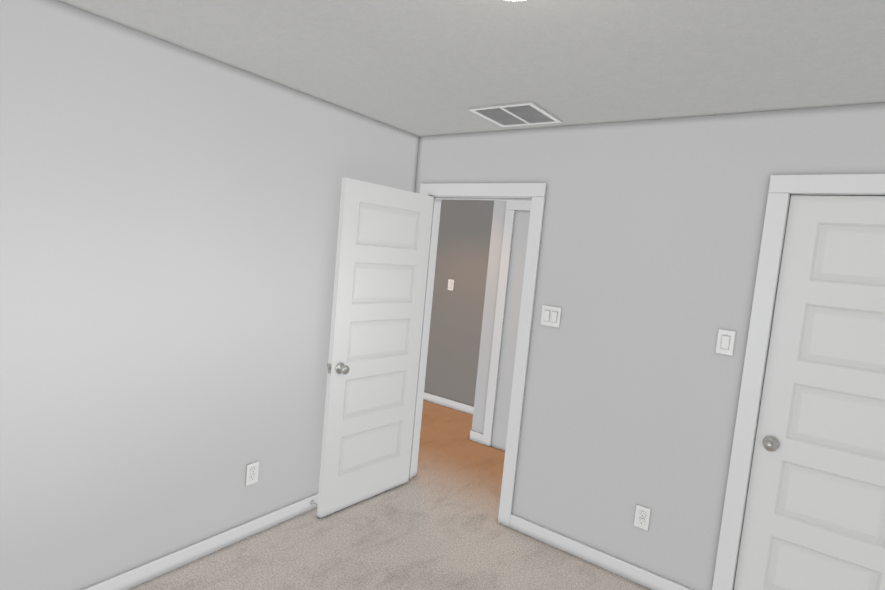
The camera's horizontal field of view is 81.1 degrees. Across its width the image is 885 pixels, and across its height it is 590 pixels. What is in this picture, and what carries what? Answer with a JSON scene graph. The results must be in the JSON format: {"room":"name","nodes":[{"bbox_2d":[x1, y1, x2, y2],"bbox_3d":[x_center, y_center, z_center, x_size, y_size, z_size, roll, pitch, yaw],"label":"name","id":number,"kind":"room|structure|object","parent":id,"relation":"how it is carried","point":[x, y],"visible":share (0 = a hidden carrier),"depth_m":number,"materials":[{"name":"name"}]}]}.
{"room":"empty bedroom","nodes":[
{"label":"empty bedroom","id":0,"kind":"room"},
{"bbox_2d":[0,0,418,589],"bbox_3d":[-1.286,0.117,2.373,0.120,2.410,3.522,9,6,36],"label":"wall","id":1,"kind":"structure","parent":0,"point":[169,218],"depth_m":2.27,"materials":[{"name":"paint"}]},
{"bbox_2d":[82,493,317,589],"bbox_3d":[-1.323,1.281,2.436,0.030,0.082,3.252,9,6,36],"label":"baseboard","id":2,"kind":"structure","parent":1,"relation":"attached to","point":[136,576],"depth_m":2.60,"materials":[{"name":"white wood"}]},
{"bbox_2d":[245,461,258,485],"bbox_3d":[-1.026,0.965,2.795,0.009,0.116,0.072,9,6,36],"label":"electrical outlet","id":3,"kind":"object","parent":1,"relation":"attached to","point":[252,470],"visible":1,"depth_m":2.79,"materials":[{"name":"white plastic"}]},
{"bbox_2d":[128,400,650,589],"bbox_3d":[0.022,1.493,2.485,4.622,0.100,5.215,9,6,36],"label":"floor","id":4,"kind":"structure","parent":0,"point":[432,524],"depth_m":2.85,"materials":[{"name":"carpet"}]},
{"bbox_2d":[424,199,493,406],"bbox_3d":[0.338,0.020,5.390,1.070,2.410,0.120,9,6,36],"label":"wall","id":5,"kind":"structure","parent":0,"point":[463,244],"depth_m":5.41,"materials":[{"name":"paint"}]},
{"bbox_2d":[423,392,473,414],"bbox_3d":[0.191,1.176,5.431,1.070,0.082,0.013,9,6,36],"label":"baseboard","id":6,"kind":"structure","parent":5,"relation":"attached to","point":[442,401],"depth_m":5.51,"materials":[{"name":"white wood"}]},
{"bbox_2d":[448,279,453,290],"bbox_3d":[0.087,-0.107,5.489,0.072,0.116,0.012,9,6,36],"label":"light switch","id":7,"kind":"object","parent":5,"relation":"attached to","point":[450,284],"visible":1,"depth_m":5.49,"materials":[{"name":"white plastic"}]},
{"bbox_2d":[57,0,884,136],"bbox_3d":[0.252,-0.998,2.281,4.622,0.100,5.215,9,6,36],"label":"ceiling","id":8,"kind":"structure","parent":0,"point":[420,68],"depth_m":1.96,"materials":[{"name":"paint"}]},
{"bbox_2d":[468,101,561,126],"bbox_3d":[0.396,-0.972,2.801,0.374,0.009,0.367,9,6,36],"label":"ceiling vent","id":9,"kind":"object","parent":8,"relation":"in","point":[518,114],"visible":1,"depth_m":2.78,"materials":[{"name":"white metal"}]},
{"bbox_2d":[472,200,529,450],"bbox_3d":[1.264,0.193,4.327,1.700,2.410,0.745,9,6,36],"label":"wall","id":10,"kind":"structure","parent":0,"point":[511,322],"depth_m":4.42,"materials":[{"name":"paint"}]},
{"bbox_2d":[469,430,482,439],"bbox_3d":[0.427,1.244,4.864,0.013,0.082,0.625,9,6,36],"label":"baseboard","id":11,"kind":"structure","parent":10,"relation":"attached to","point":[474,435],"depth_m":4.58,"materials":[{"name":"white wood"}]},
{"bbox_2d":[482,201,530,445],"bbox_3d":[0.837,0.312,4.169,0.970,2.120,0.017,9,6,36],"label":"door frame","id":12,"kind":"structure","parent":10,"relation":"attached to","point":[512,207],"depth_m":4.41,"materials":[{"name":"white wood"}]},
{"bbox_2d":[415,103,884,589],"bbox_3d":[1.083,0.305,2.750,3.282,2.410,0.120,9,6,36],"label":"wall","id":13,"kind":"structure","parent":0,"point":[650,242],"depth_m":2.69,"materials":[{"name":"paint"}]},
{"bbox_2d":[317,178,433,517],"bbox_3d":[-0.403,0.327,3.284,0.170,1.992,0.782,9,6,39],"label":"entry door","id":14,"kind":"structure","parent":13,"relation":"in","point":[382,253],"depth_m":3.22,"materials":[{"name":"painted wood"},{"name":"satin nickel"}]},
{"bbox_2d":[409,183,546,526],"bbox_3d":[0.172,0.329,3.417,0.936,2.088,0.154,9,6,36],"label":"door frame","id":15,"kind":"structure","parent":13,"relation":"attached to","point":[536,192],"depth_m":3.16,"materials":[{"name":"white wood"}]},
{"bbox_2d":[540,305,561,327],"bbox_3d":[0.627,0.123,2.999,0.118,0.116,0.012,9,6,36],"label":"double light switch","id":16,"kind":"object","parent":13,"relation":"attached to","point":[550,315],"visible":1,"depth_m":3.00,"materials":[{"name":"white plastic"}]},
{"bbox_2d":[509,514,691,589],"bbox_3d":[0.859,1.449,2.847,1.107,0.082,0.013,9,6,36],"label":"baseboard","id":17,"kind":"structure","parent":13,"relation":"attached to","point":[650,580],"depth_m":2.85,"materials":[{"name":"white wood"}]},
{"bbox_2d":[634,504,650,530],"bbox_3d":[1.046,1.165,2.710,0.072,0.116,0.009,9,6,36],"label":"electrical outlet","id":18,"kind":"object","parent":13,"relation":"attached to","point":[642,516],"visible":1,"depth_m":2.71,"materials":[{"name":"white plastic"}]},
{"bbox_2d":[716,329,735,354],"bbox_3d":[1.351,0.226,2.470,0.072,0.116,0.012,9,6,36],"label":"light switch","id":19,"kind":"object","parent":13,"relation":"attached to","point":[725,341],"visible":1,"depth_m":2.47,"materials":[{"name":"white plastic"}]},
{"bbox_2d":[712,174,884,589],"bbox_3d":[1.752,0.587,2.265,0.662,2.052,0.122,9,6,36],"label":"door frame","id":20,"kind":"structure","parent":13,"relation":"attached to","point":[812,194],"depth_m":2.38,"materials":[{"name":"white wood"}]},
{"bbox_2d":[734,195,884,589],"bbox_3d":[1.728,0.594,2.233,0.640,2.022,0.170,9,6,36],"label":"closet door","id":21,"kind":"structure","parent":13,"relation":"in","point":[814,517],"depth_m":2.26,"materials":[{"name":"painted wood"},{"name":"satin nickel"}]}
]}

